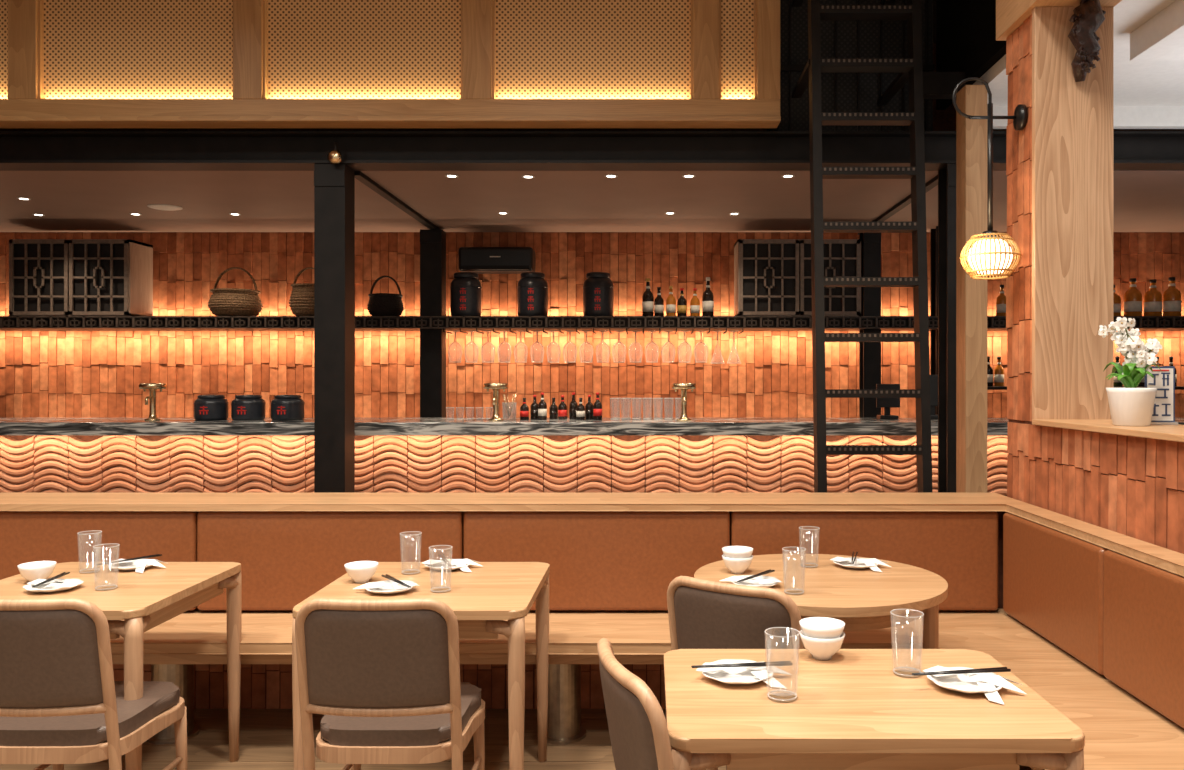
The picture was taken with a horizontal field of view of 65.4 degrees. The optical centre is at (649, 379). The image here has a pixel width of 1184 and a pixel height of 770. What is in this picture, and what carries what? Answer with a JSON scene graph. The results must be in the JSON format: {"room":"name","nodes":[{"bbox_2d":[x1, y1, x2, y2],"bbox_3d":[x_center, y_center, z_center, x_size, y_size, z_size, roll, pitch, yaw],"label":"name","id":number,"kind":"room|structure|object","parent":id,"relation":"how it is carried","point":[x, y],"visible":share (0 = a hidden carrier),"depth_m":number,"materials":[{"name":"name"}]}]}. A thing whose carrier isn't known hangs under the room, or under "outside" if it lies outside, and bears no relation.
{"room":"restaurant","nodes":[
{"label":"restaurant","id":0,"kind":"room"},
{"bbox_2d":[0,709,1044,769],"bbox_3d":[-0.550,1.500,3.725,12.500,0.100,10.650,0,0,0],"label":"floor","id":1,"kind":"structure","parent":0,"point":[265,735],"depth_m":3.61,"materials":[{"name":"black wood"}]},
{"bbox_2d":[0,598,186,769],"bbox_3d":[-1.700,1.019,2.718,0.458,0.864,0.543,0,0,0],"label":"dining chair","id":2,"kind":"object","parent":1,"relation":"on","point":[61,701],"visible":1,"depth_m":2.51,"materials":[{"name":"brown wood"}]},
{"bbox_2d":[0,562,241,769],"bbox_3d":[-1.915,1.075,3.165,0.720,0.750,0.750,0,0,0],"label":"dining table","id":3,"kind":"object","parent":1,"relation":"on","point":[146,600],"visible":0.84,"depth_m":3.15,"materials":[{"name":"brown wood"}]},
{"bbox_2d":[17,561,56,581],"bbox_3d":[-2.125,0.669,3.190,0.114,0.062,0.114,0,0,0],"label":"porcelain bowl","id":4,"kind":"object","parent":3,"relation":"on","point":[31,571],"visible":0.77,"depth_m":3.16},
{"bbox_2d":[23,579,83,592],"bbox_3d":[-1.998,0.684,3.083,0.171,0.032,0.213,0,0,-34],"label":"plate","id":5,"kind":"object","parent":3,"relation":"on","point":[56,585],"visible":0.94,"depth_m":3.06,"materials":[{"name":"white ceramic"}]},
{"bbox_2d":[32,572,69,587],"bbox_3d":[-2.000,0.667,3.070,0.021,0.009,0.240,0,0,-10],"label":"chopsticks","id":6,"kind":"object","parent":5,"relation":"on","point":[63,573],"visible":1,"depth_m":3.08,"materials":[{"name":"black paint"}]},
{"bbox_2d":[93,543,119,589],"bbox_3d":[-1.820,0.627,3.080,0.077,0.146,0.077,0,0,0],"label":"glass tumbler","id":7,"kind":"object","parent":3,"relation":"on","point":[110,543],"visible":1,"depth_m":3.07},
{"bbox_2d":[108,559,168,572],"bbox_3d":[-1.907,0.684,3.413,0.213,0.032,0.171,0,0,26],"label":"plate","id":8,"kind":"object","parent":3,"relation":"on","point":[139,565],"visible":0.94,"depth_m":3.41,"materials":[{"name":"white ceramic"}]},
{"bbox_2d":[96,554,161,564],"bbox_3d":[-1.930,0.667,3.410,0.021,0.009,0.240,0,0,30],"label":"chopsticks","id":9,"kind":"object","parent":8,"relation":"on","point":[155,555],"visible":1,"depth_m":3.42,"materials":[{"name":"black paint"}]},
{"bbox_2d":[146,664,199,743],"bbox_3d":[-1.950,1.247,3.760,0.200,0.406,0.200,0,0,0],"label":"pedestal","id":10,"kind":"object","parent":1,"relation":"on","point":[181,675],"depth_m":3.71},
{"bbox_2d":[314,164,354,492],"bbox_3d":[-2.100,0.016,6.130,0.240,2.868,0.220,0,0,0],"label":"steel column","id":11,"kind":"structure","parent":1,"relation":"on","point":[334,184],"depth_m":6.03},
{"bbox_2d":[295,598,484,769],"bbox_3d":[-0.745,1.019,2.718,0.458,0.864,0.543,0,0,0],"label":"dining chair","id":12,"kind":"object","parent":1,"relation":"on","point":[383,675],"visible":1,"depth_m":2.50,"materials":[{"name":"brown wood"}]},
{"bbox_2d":[292,562,549,769],"bbox_3d":[-0.740,1.075,3.165,0.720,0.750,0.750,0,0,0],"label":"dining table","id":13,"kind":"object","parent":1,"relation":"on","point":[481,599],"visible":0.61,"depth_m":3.00,"materials":[{"name":"brown wood"}]},
{"bbox_2d":[344,561,378,582],"bbox_3d":[-1.000,0.669,3.190,0.114,0.062,0.114,0,0,0],"label":"porcelain bowl","id":14,"kind":"object","parent":13,"relation":"on","point":[359,571],"visible":1,"depth_m":3.16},
{"bbox_2d":[353,580,419,593],"bbox_3d":[-0.874,0.684,3.057,0.213,0.032,0.171,0,0,26],"label":"plate","id":15,"kind":"object","parent":13,"relation":"on","point":[388,586],"visible":0.94,"depth_m":3.03,"materials":[{"name":"white ceramic"}]},
{"bbox_2d":[381,574,410,587],"bbox_3d":[-0.840,0.667,3.050,0.021,0.009,0.240,0,0,-35],"label":"chopsticks","id":16,"kind":"object","parent":15,"relation":"on","point":[387,576],"visible":1,"depth_m":3.06,"materials":[{"name":"black paint"}]},
{"bbox_2d":[422,559,483,571],"bbox_3d":[-0.736,0.684,3.416,0.213,0.032,0.171,0,0,16],"label":"plate","id":17,"kind":"object","parent":13,"relation":"on","point":[462,564],"visible":0.95,"depth_m":3.42,"materials":[{"name":"white ceramic"}]},
{"bbox_2d":[420,229,445,417],"bbox_3d":[-2.020,0.031,8.570,0.240,2.838,0.200,0,0,0],"label":"steel column","id":18,"kind":"structure","parent":1,"relation":"on","point":[432,241],"depth_m":8.48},
{"bbox_2d":[113,511,1006,708],"bbox_3d":[-2.490,1.005,4.179,8.220,0.890,0.271,0,0,0],"label":"wall","id":19,"kind":"structure","parent":1,"relation":"on","point":[262,686],"depth_m":4.05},
{"bbox_2d":[0,493,1183,576],"bbox_3d":[-2.489,0.543,2.160,8.222,0.030,4.320,0,0,0],"label":"cap","id":20,"kind":"object","parent":19,"relation":"on","point":[1163,558],"depth_m":3.93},
{"bbox_2d":[110,609,1183,769],"bbox_3d":[-2.491,1.050,2.015,8.218,0.100,4.030,0,0,0],"label":"seat","id":21,"kind":"object","parent":19,"relation":"attached to","point":[1121,731],"depth_m":3.50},
{"bbox_2d":[537,664,585,743],"bbox_3d":[-0.360,1.247,3.760,0.200,0.406,0.200,0,0,0],"label":"pedestal","id":22,"kind":"object","parent":1,"relation":"on","point":[564,726],"depth_m":3.69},
{"bbox_2d":[0,511,1183,727],"bbox_3d":[-2.442,0.775,2.410,8.092,0.414,3.242,0,0,0],"label":"banquette back cushion","id":23,"kind":"object","parent":1,"relation":"on","point":[1121,616],"visible":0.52,"depth_m":3.93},
{"bbox_2d":[0,418,1183,495],"bbox_3d":[-1.000,0.875,6.930,11.300,1.150,0.860,0,0,0],"label":"bar counter","id":24,"kind":"object","parent":1,"relation":"on","point":[38,455],"depth_m":6.63,"materials":[{"name":"brick"}]},
{"bbox_2d":[139,383,166,420],"bbox_3d":[-3.658,0.162,6.768,0.184,0.277,0.188,0,0,0],"label":"tap","id":25,"kind":"object","parent":24,"relation":"on","point":[152,387],"visible":1,"depth_m":6.74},
{"bbox_2d":[193,395,228,419],"bbox_3d":[-3.300,0.205,6.920,0.244,0.190,0.244,0,0,0],"label":"jar","id":26,"kind":"object","parent":24,"relation":"on","point":[206,407],"visible":1,"depth_m":6.83,"materials":[{"name":"black ceramic"}]},
{"bbox_2d":[231,395,265,419],"bbox_3d":[-3.020,0.205,6.920,0.244,0.190,0.244,0,0,0],"label":"jar","id":27,"kind":"object","parent":24,"relation":"on","point":[244,407],"visible":1,"depth_m":6.83,"materials":[{"name":"black ceramic"}]},
{"bbox_2d":[270,395,304,419],"bbox_3d":[-2.725,0.205,6.920,0.244,0.190,0.244,0,0,0],"label":"jar","id":28,"kind":"object","parent":24,"relation":"on","point":[283,407],"visible":0.99,"depth_m":6.83,"materials":[{"name":"black ceramic"}]},
{"bbox_2d":[446,407,492,418],"bbox_3d":[-1.370,0.253,7.000,0.366,0.091,0.066,0,0,0],"label":"glasses","id":29,"kind":"object","parent":24,"relation":"on","point":[446,407],"visible":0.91,"depth_m":6.98,"materials":[{"name":"clear glass"}]},
{"bbox_2d":[483,383,508,420],"bbox_3d":[-1.133,0.162,6.768,0.184,0.277,0.188,0,0,0],"label":"tap","id":30,"kind":"object","parent":24,"relation":"on","point":[495,387],"visible":1,"depth_m":6.74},
{"bbox_2d":[502,394,516,419],"bbox_3d":[-1.070,0.204,7.000,0.110,0.191,0.110,0,0,0],"label":"jar","id":31,"kind":"object","parent":24,"relation":"on","point":[505,401],"visible":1,"depth_m":7.00,"materials":[{"name":"clear glass"}]},
{"bbox_2d":[520,398,528,419],"bbox_3d":[-0.950,0.217,6.960,0.067,0.165,0.067,0,0,0],"label":"bottle","id":32,"kind":"object","parent":24,"relation":"on","point":[524,409],"visible":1,"depth_m":6.93,"materials":[{"name":"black glass"}]},
{"bbox_2d":[530,395,537,418],"bbox_3d":[-0.882,0.207,7.040,0.067,0.185,0.067,0,0,0],"label":"bottle","id":33,"kind":"object","parent":24,"relation":"on","point":[534,406],"visible":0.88,"depth_m":7.01,"materials":[{"name":"black glass"}]},
{"bbox_2d":[538,393,546,419],"bbox_3d":[-0.813,0.198,6.960,0.067,0.205,0.067,0,0,0],"label":"bottle","id":34,"kind":"object","parent":24,"relation":"on","point":[542,406],"visible":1,"depth_m":6.93,"materials":[{"name":"black glass"}]},
{"bbox_2d":[549,398,557,418],"bbox_3d":[-0.737,0.217,7.040,0.067,0.165,0.067,0,0,0],"label":"bottle","id":35,"kind":"object","parent":24,"relation":"on","point":[553,409],"visible":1,"depth_m":7.02,"materials":[{"name":"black glass"}]},
{"bbox_2d":[558,395,566,419],"bbox_3d":[-0.661,0.207,6.960,0.067,0.185,0.067,0,0,0],"label":"bottle","id":36,"kind":"object","parent":24,"relation":"on","point":[562,408],"visible":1,"depth_m":6.93,"materials":[{"name":"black glass"}]},
{"bbox_2d":[569,392,577,418],"bbox_3d":[-0.585,0.198,7.040,0.067,0.205,0.067,0,0,0],"label":"bottle","id":37,"kind":"object","parent":24,"relation":"on","point":[573,404],"visible":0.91,"depth_m":7.01,"materials":[{"name":"black glass"}]},
{"bbox_2d":[576,398,584,419],"bbox_3d":[-0.524,0.217,6.960,0.067,0.165,0.067,0,0,0],"label":"bottle","id":38,"kind":"object","parent":24,"relation":"on","point":[580,410],"visible":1,"depth_m":6.94,"materials":[{"name":"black glass"}]},
{"bbox_2d":[585,395,592,418],"bbox_3d":[-0.464,0.207,7.040,0.067,0.185,0.067,0,0,0],"label":"bottle","id":39,"kind":"object","parent":24,"relation":"on","point":[589,406],"visible":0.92,"depth_m":7.01,"materials":[{"name":"black glass"}]},
{"bbox_2d":[593,393,601,419],"bbox_3d":[-0.395,0.198,6.960,0.067,0.205,0.067,0,0,0],"label":"bottle","id":40,"kind":"object","parent":24,"relation":"on","point":[597,407],"visible":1,"depth_m":6.94,"materials":[{"name":"black glass"}]},
{"bbox_2d":[610,398,680,418],"bbox_3d":[-0.019,0.218,7.050,0.574,0.161,0.172,0,0,0],"label":"glasses","id":41,"kind":"object","parent":24,"relation":"on","point":[610,398],"visible":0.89,"depth_m":6.99,"materials":[{"name":"clear glass"}]},
{"bbox_2d":[672,383,696,420],"bbox_3d":[0.250,0.162,6.768,0.184,0.277,0.188,0,0,0],"label":"tap","id":42,"kind":"object","parent":24,"relation":"on","point":[683,387],"visible":0.99,"depth_m":6.74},
{"bbox_2d":[876,384,899,418],"bbox_3d":[1.820,0.165,7.050,0.180,0.270,0.120,0,0,0],"label":"terminal","id":43,"kind":"object","parent":24,"relation":"on","point":[886,403],"visible":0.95,"depth_m":7.02,"materials":[{"name":"black paint"}]},
{"bbox_2d":[930,375,937,418],"bbox_3d":[2.180,0.130,7.100,0.260,0.340,0.160,0,0,0],"label":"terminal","id":44,"kind":"object","parent":24,"relation":"on","point":[933,378],"visible":0.14,"depth_m":7.06,"materials":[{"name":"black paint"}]},
{"bbox_2d":[597,638,673,769],"bbox_3d":[0.165,1.019,2.016,0.543,0.864,0.458,0,0,-16],"label":"dining chair","id":45,"kind":"object","parent":1,"relation":"on","point":[638,729],"visible":1,"depth_m":1.82,"materials":[{"name":"brown wood"}]},
{"bbox_2d":[667,576,802,649],"bbox_3d":[0.355,1.019,2.877,0.458,0.864,0.543,0,0,34],"label":"dining chair","id":46,"kind":"object","parent":1,"relation":"on","point":[702,614],"visible":0.38,"depth_m":2.65,"materials":[{"name":"brown wood"}]},
{"bbox_2d":[694,554,947,769],"bbox_3d":[0.597,1.075,3.270,0.880,0.750,0.880,0,0,0],"label":"round dining table","id":47,"kind":"object","parent":1,"relation":"on","point":[863,599],"visible":0.6,"depth_m":3.15,"materials":[{"name":"brown wood"}]},
{"bbox_2d":[722,546,752,573],"bbox_3d":[0.318,0.656,3.340,0.114,0.088,0.114,0,0,0],"label":"bowls","id":48,"kind":"object","parent":47,"relation":"on","point":[737,559],"visible":1,"depth_m":3.30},
{"bbox_2d":[719,575,782,587],"bbox_3d":[0.347,0.684,3.141,0.171,0.032,0.213,0,0,-44],"label":"plate","id":49,"kind":"object","parent":47,"relation":"on","point":[760,581],"visible":0.7,"depth_m":3.13,"materials":[{"name":"white ceramic"}]},
{"bbox_2d":[737,569,774,581],"bbox_3d":[0.360,0.667,3.130,0.021,0.009,0.240,0,0,35],"label":"chopsticks","id":50,"kind":"object","parent":49,"relation":"on","point":[769,570],"visible":1,"depth_m":3.14,"materials":[{"name":"black paint"}]},
{"bbox_2d":[830,557,890,571],"bbox_3d":[0.786,0.684,3.441,0.213,0.032,0.171,0,0,36],"label":"plate","id":51,"kind":"object","parent":47,"relation":"on","point":[860,563],"visible":0.99,"depth_m":3.44,"materials":[{"name":"white ceramic"}]},
{"bbox_2d":[792,0,932,492],"bbox_3d":[1.260,-0.650,5.643,0.660,4.200,1.115,0,0,0],"label":"ladder","id":52,"kind":"object","parent":1,"relation":"on","point":[910,68],"visible":0.77,"depth_m":5.28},
{"bbox_2d":[859,233,880,417],"bbox_3d":[2.050,0.031,8.570,0.200,2.838,0.200,0,0,0],"label":"steel column","id":53,"kind":"structure","parent":1,"relation":"on","point":[869,352],"depth_m":8.48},
{"bbox_2d":[664,649,1084,769],"bbox_3d":[0.450,1.075,2.095,0.830,0.750,0.600,0,0,0],"label":"dining table","id":54,"kind":"object","parent":1,"relation":"on","point":[850,710],"visible":0.84,"depth_m":1.91,"materials":[{"name":"brown wood"}]},
{"bbox_2d":[696,659,791,688],"bbox_3d":[0.220,0.684,2.156,0.213,0.032,0.171,0,0,16],"label":"plate","id":55,"kind":"object","parent":54,"relation":"on","point":[728,675],"visible":0.93,"depth_m":2.15,"materials":[{"name":"white ceramic"}]},
{"bbox_2d":[691,661,792,667],"bbox_3d":[0.215,0.667,2.150,0.240,0.009,0.021,0,0,-10],"label":"chopsticks","id":56,"kind":"object","parent":55,"relation":"on","point":[774,663],"visible":1,"depth_m":2.15,"materials":[{"name":"black paint"}]},
{"bbox_2d":[765,627,799,700],"bbox_3d":[0.291,0.627,2.025,0.077,0.146,0.077,0,0,0],"label":"glass tumbler","id":57,"kind":"object","parent":54,"relation":"on","point":[795,694],"visible":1,"depth_m":2.02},
{"bbox_2d":[799,617,844,659],"bbox_3d":[0.434,0.656,2.320,0.114,0.088,0.114,0,0,0],"label":"bowls","id":58,"kind":"object","parent":54,"relation":"on","point":[822,637],"visible":0.99,"depth_m":2.29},
{"bbox_2d":[890,609,923,676],"bbox_3d":[0.612,0.627,2.190,0.077,0.146,0.077,0,0,0],"label":"glass tumbler","id":59,"kind":"object","parent":54,"relation":"on","point":[894,669],"visible":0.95,"depth_m":2.19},
{"bbox_2d":[923,666,1026,704],"bbox_3d":[0.731,0.684,2.088,0.171,0.032,0.213,0,0,-39],"label":"plate","id":60,"kind":"object","parent":54,"relation":"on","point":[988,684],"visible":0.91,"depth_m":2.08,"materials":[{"name":"white ceramic"}]},
{"bbox_2d":[912,667,1010,675],"bbox_3d":[0.710,0.667,2.100,0.240,0.009,0.021,0,0,-12],"label":"chopsticks","id":61,"kind":"object","parent":60,"relation":"on","point":[995,669],"visible":1,"depth_m":2.10,"materials":[{"name":"black paint"}]},
{"bbox_2d":[930,226,937,414],"bbox_3d":[2.710,0.016,8.570,0.180,2.868,0.200,0,0,0],"label":"steel column","id":62,"kind":"structure","parent":1,"relation":"on","point":[933,232],"depth_m":8.64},
{"bbox_2d":[0,316,1183,330],"bbox_3d":[-0.550,-0.525,8.565,12.200,0.110,0.430,0,0,0],"label":"wall shelf","id":63,"kind":"object","parent":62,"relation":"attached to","point":[7,323],"visible":0.82,"depth_m":8.38,"materials":[{"name":"black metal"}]},
{"bbox_2d":[9,239,152,315],"bbox_3d":[-5.280,-0.931,8.553,1.100,0.700,0.405,0,0,0],"label":"display cabinet","id":64,"kind":"object","parent":63,"relation":"on","point":[48,277],"visible":0.98,"depth_m":8.39,"materials":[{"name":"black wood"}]},
{"bbox_2d":[208,267,262,315],"bbox_3d":[-3.860,-0.818,8.570,0.469,0.467,0.469,0,0,-45],"label":"wicker basket","id":65,"kind":"object","parent":63,"relation":"on","point":[223,301],"visible":0.98,"depth_m":8.41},
{"bbox_2d":[289,267,313,315],"bbox_3d":[-3.170,-0.818,8.580,0.369,0.467,0.369,0,0,-9],"label":"wicker basket","id":66,"kind":"object","parent":63,"relation":"on","point":[301,302],"visible":0.52,"depth_m":8.43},
{"bbox_2d":[367,275,403,315],"bbox_3d":[-2.460,-0.778,8.560,0.332,0.387,0.332,0,0,27],"label":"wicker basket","id":67,"kind":"object","parent":63,"relation":"on","point":[379,304],"visible":0.95,"depth_m":8.44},
{"bbox_2d":[450,272,481,315],"bbox_3d":[-1.710,-0.790,8.550,0.292,0.420,0.292,0,0,0],"label":"storage jar","id":68,"kind":"object","parent":63,"relation":"on","point":[465,288],"visible":0.94,"depth_m":8.43,"materials":[{"name":"black ceramic"}]},
{"bbox_2d":[517,272,547,315],"bbox_3d":[-1.090,-0.790,8.550,0.292,0.420,0.292,0,0,0],"label":"storage jar","id":69,"kind":"object","parent":63,"relation":"on","point":[532,288],"visible":0.94,"depth_m":8.43,"materials":[{"name":"black ceramic"}]},
{"bbox_2d":[443,328,743,363],"bbox_3d":[-0.516,-0.311,8.547,2.739,0.318,0.345,0,0,0],"label":"glasses","id":70,"kind":"object","parent":63,"relation":"hanging from","point":[443,328],"visible":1,"depth_m":8.49,"materials":[{"name":"clear glass"}]},
{"bbox_2d":[583,272,613,315],"bbox_3d":[-0.480,-0.790,8.550,0.292,0.420,0.292,0,0,0],"label":"storage jar","id":71,"kind":"object","parent":63,"relation":"on","point":[598,289],"visible":0.92,"depth_m":8.43,"materials":[{"name":"black ceramic"}]},
{"bbox_2d":[642,278,653,315],"bbox_3d":[-0.018,-0.760,8.520,0.108,0.360,0.108,0,0,0],"label":"bottle","id":72,"kind":"object","parent":63,"relation":"on","point":[647,298],"visible":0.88,"depth_m":8.48,"materials":[{"name":"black glass"}]},
{"bbox_2d":[654,287,663,315],"bbox_3d":[0.083,-0.720,8.520,0.091,0.280,0.091,0,0,0],"label":"bottle","id":73,"kind":"object","parent":63,"relation":"on","point":[658,302],"visible":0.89,"depth_m":8.49,"materials":[{"name":"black glass"}]},
{"bbox_2d":[666,286,675,315],"bbox_3d":[0.195,-0.725,8.520,0.091,0.290,0.091,0,0,0],"label":"bottle","id":74,"kind":"object","parent":63,"relation":"on","point":[670,302],"visible":0.88,"depth_m":8.49,"materials":[{"name":"glass"}]},
{"bbox_2d":[677,288,686,315],"bbox_3d":[0.296,-0.715,8.520,0.091,0.270,0.091,0,0,0],"label":"bottle","id":75,"kind":"object","parent":63,"relation":"on","point":[681,303],"visible":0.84,"depth_m":8.49,"materials":[{"name":"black glass"}]},
{"bbox_2d":[690,288,699,315],"bbox_3d":[0.417,-0.715,8.520,0.091,0.270,0.091,0,0,0],"label":"bottle","id":76,"kind":"object","parent":63,"relation":"on","point":[694,303],"visible":0.87,"depth_m":8.49,"materials":[{"name":"orange glass"}]},
{"bbox_2d":[702,277,713,315],"bbox_3d":[0.537,-0.765,8.520,0.108,0.370,0.108,0,0,0],"label":"bottle","id":77,"kind":"object","parent":63,"relation":"on","point":[707,297],"visible":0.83,"depth_m":8.48,"materials":[{"name":"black glass"}]},
{"bbox_2d":[734,239,860,315],"bbox_3d":[1.360,-0.931,8.553,1.120,0.700,0.405,0,0,0],"label":"wall cabinet","id":78,"kind":"object","parent":63,"relation":"on","point":[772,277],"visible":0.77,"depth_m":8.39,"materials":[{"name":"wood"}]},
{"bbox_2d":[996,285,1005,315],"bbox_3d":[3.260,-0.730,8.520,0.102,0.300,0.102,0,0,0],"label":"bottle","id":79,"kind":"object","parent":63,"relation":"on","point":[1001,299],"visible":0.81,"depth_m":8.49,"materials":[{"name":"orange glass"}]},
{"bbox_2d":[1113,285,1120,315],"bbox_3d":[4.278,-0.730,8.520,0.152,0.300,0.152,0,0,0],"label":"bottle","id":80,"kind":"object","parent":63,"relation":"on","point":[1116,298],"visible":0.35,"depth_m":8.45,"materials":[{"name":"orange glass"}]},
{"bbox_2d":[1124,278,1141,315],"bbox_3d":[4.473,-0.760,8.520,0.152,0.360,0.152,0,0,0],"label":"bottle","id":81,"kind":"object","parent":63,"relation":"on","point":[1133,296],"visible":0.91,"depth_m":8.46,"materials":[{"name":"orange glass"}]},
{"bbox_2d":[1144,279,1161,315],"bbox_3d":[4.658,-0.755,8.520,0.152,0.350,0.152,0,0,0],"label":"bottle","id":82,"kind":"object","parent":63,"relation":"on","point":[1152,297],"visible":0.85,"depth_m":8.46,"materials":[{"name":"orange glass"}]},
{"bbox_2d":[1163,277,1180,315],"bbox_3d":[4.834,-0.765,8.520,0.152,0.370,0.152,0,0,0],"label":"bottle","id":83,"kind":"object","parent":63,"relation":"on","point":[1171,296],"visible":0.91,"depth_m":8.47,"materials":[{"name":"orange glass"}]},
{"bbox_2d":[938,164,955,492],"bbox_3d":[2.025,0.016,6.130,0.190,2.868,0.220,0,0,0],"label":"steel column","id":84,"kind":"structure","parent":1,"relation":"on","point":[946,178],"depth_m":6.03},
{"bbox_2d":[956,85,986,492],"bbox_3d":[1.935,-0.150,5.535,0.130,3.200,0.170,0,0,0],"label":"post","id":85,"kind":"object","parent":1,"relation":"on","point":[971,134],"visible":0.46,"depth_m":5.45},
{"bbox_2d":[0,131,1183,170],"bbox_3d":[-0.550,-1.525,6.130,12.300,0.210,0.220,0,0,0],"label":"steel beam","id":86,"kind":"object","parent":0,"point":[19,150],"visible":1,"depth_m":6.11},
{"bbox_2d":[327,142,341,163],"bbox_3d":[-2.050,-1.477,5.989,0.096,0.149,0.067,0,0,0],"label":"ceiling sensor","id":87,"kind":"object","parent":86,"relation":"attached to","point":[334,156],"visible":1,"depth_m":5.97,"materials":[{"name":"gold metal"}]},
{"bbox_2d":[355,171,439,228],"bbox_3d":[-2.000,-1.405,7.535,0.060,0.030,2.570,0,0,0],"label":"joist","id":88,"kind":"object","parent":86,"relation":"attached to","point":[360,176],"depth_m":7.09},
{"bbox_2d":[858,175,937,234],"bbox_3d":[2.020,-1.405,7.535,0.060,0.030,2.570,0,0,0],"label":"joist","id":89,"kind":"object","parent":86,"relation":"attached to","point":[933,182],"depth_m":7.33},
{"bbox_2d":[0,43,1183,417],"bbox_3d":[-0.550,-0.900,8.914,12.300,4.700,0.132,0,0,0],"label":"wall","id":90,"kind":"structure","parent":0,"point":[44,374],"depth_m":8.87,"materials":[{"name":"ceramic"}]},
{"bbox_2d":[459,247,534,273],"bbox_3d":[-1.450,-1.135,8.730,0.700,0.230,0.260,0,0,0],"label":"air conditioner","id":91,"kind":"object","parent":90,"relation":"attached to","point":[479,260],"visible":0.84,"depth_m":8.62,"materials":[{"name":"black paint"}]},
{"bbox_2d":[987,386,1183,389],"bbox_3d":[4.075,0.075,8.670,2.450,0.030,0.340,0,0,0],"label":"shelf","id":92,"kind":"object","parent":90,"relation":"attached to","point":[988,387],"visible":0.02,"depth_m":8.50,"materials":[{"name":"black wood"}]},
{"bbox_2d":[987,357,992,385],"bbox_3d":[3.179,-0.080,8.650,0.091,0.280,0.091,0,0,0],"label":"bottle","id":93,"kind":"object","parent":92,"relation":"on","point":[989,368],"visible":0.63,"depth_m":8.61,"materials":[{"name":"black glass"}]},
{"bbox_2d":[994,357,1003,385],"bbox_3d":[3.282,-0.080,8.650,0.091,0.280,0.091,0,0,0],"label":"bottle","id":94,"kind":"object","parent":92,"relation":"on","point":[999,370],"visible":0.97,"depth_m":8.62,"materials":[{"name":"orange glass"}]},
{"bbox_2d":[1113,357,1122,385],"bbox_3d":[4.394,-0.080,8.650,0.091,0.280,0.091,0,0,0],"label":"bottle","id":95,"kind":"object","parent":92,"relation":"on","point":[1116,382],"visible":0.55,"depth_m":8.62,"materials":[{"name":"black glass"}]},
{"bbox_2d":[0,171,1183,231],"bbox_3d":[-0.550,-1.525,7.545,12.300,0.210,2.590,0,0,0],"label":"ceiling","id":96,"kind":"structure","parent":0,"point":[69,201],"depth_m":7.24,"materials":[{"name":"paint"}]},
{"bbox_2d":[147,204,182,210],"bbox_3d":[-3.980,-1.413,7.550,0.260,0.012,0.260,0,0,0],"label":"ceiling vent","id":97,"kind":"object","parent":96,"relation":"in","point":[165,207],"visible":1,"depth_m":7.52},
{"bbox_2d":[0,0,780,127],"bbox_3d":[-2.936,-2.435,5.910,7.528,1.590,0.180,0,0,0],"label":"mezzanine rattan screen","id":98,"kind":"object","parent":96,"relation":"on","point":[64,63],"visible":1,"depth_m":5.89,"materials":[{"name":"wood"}]},
{"bbox_2d":[778,0,934,130],"bbox_3d":[1.385,-2.435,6.280,1.090,1.590,0.080,0,0,0],"label":"wall","id":99,"kind":"structure","parent":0,"point":[840,92],"depth_m":6.28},
{"bbox_2d":[933,0,935,42],"bbox_3d":[-0.550,-3.300,3.725,12.500,0.100,10.650,0,0,0],"label":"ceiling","id":100,"kind":"structure","parent":0,"point":[934,1],"depth_m":8.34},
{"bbox_2d":[923,72,965,98],"bbox_3d":[1.798,-1.840,5.750,0.315,0.140,0.100,0,0,0],"label":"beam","id":101,"kind":"structure","parent":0,"point":[936,85],"depth_m":5.70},
{"bbox_2d":[973,0,1183,128],"bbox_3d":[3.810,-1.740,3.005,3.580,0.220,6.010,0,0,0],"label":"ceiling","id":102,"kind":"structure","parent":0,"point":[1148,35],"depth_m":5.30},
{"bbox_2d":[1006,14,1183,553],"bbox_3d":[1.783,-0.060,2.110,0.305,3.020,4.220,0,0,0],"label":"wall","id":103,"kind":"structure","parent":0,"point":[1131,486],"depth_m":3.73,"materials":[{"name":"ceramic"}]},
{"bbox_2d":[952,77,1027,279],"bbox_3d":[1.497,-0.887,4.033,0.273,0.879,0.263,0,0,-40],"label":"wall lamp","id":104,"kind":"object","parent":103,"relation":"attached to","point":[990,255],"visible":1,"depth_m":4.00,"materials":[{"name":"black paint"}]},
{"bbox_2d":[996,0,1121,40],"bbox_3d":[1.778,-1.710,2.130,0.355,0.280,4.260,0,0,0],"label":"oak header beam","id":105,"kind":"object","parent":103,"relation":"attached to","point":[1010,14],"visible":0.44,"depth_m":4.03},
{"bbox_2d":[1068,0,1105,81],"bbox_3d":[1.807,-1.408,3.806,0.143,0.329,0.113,0,0,22],"label":"bracket","id":106,"kind":"object","parent":105,"relation":"attached to","point":[1088,16],"visible":1,"depth_m":3.78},
{"bbox_2d":[1032,7,1112,418],"bbox_3d":[1.784,-0.691,4.049,0.332,1.758,0.362,0,0,0],"label":"wooden column","id":107,"kind":"structure","parent":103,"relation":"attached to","point":[1072,121],"depth_m":3.87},
{"bbox_2d":[1032,419,1183,441],"bbox_3d":[1.788,0.176,1.934,0.365,0.023,3.868,0,0,0],"label":"ledge","id":108,"kind":"object","parent":103,"relation":"on","point":[1161,432],"depth_m":3.26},
{"bbox_2d":[1098,317,1161,425],"bbox_3d":[1.739,-0.030,3.336,0.184,0.390,0.181,0,0,-26],"label":"orchid","id":109,"kind":"object","parent":108,"relation":"on","point":[1130,405],"visible":1,"depth_m":3.29,"materials":[{"name":"ceramic"}]},
{"bbox_2d":[1145,366,1177,424],"bbox_3d":[1.886,0.058,3.405,0.110,0.215,0.050,0,0,8],"label":"sign card","id":110,"kind":"object","parent":108,"relation":"on","point":[1164,380],"visible":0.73,"depth_m":3.40,"materials":[{"name":"white paper"}]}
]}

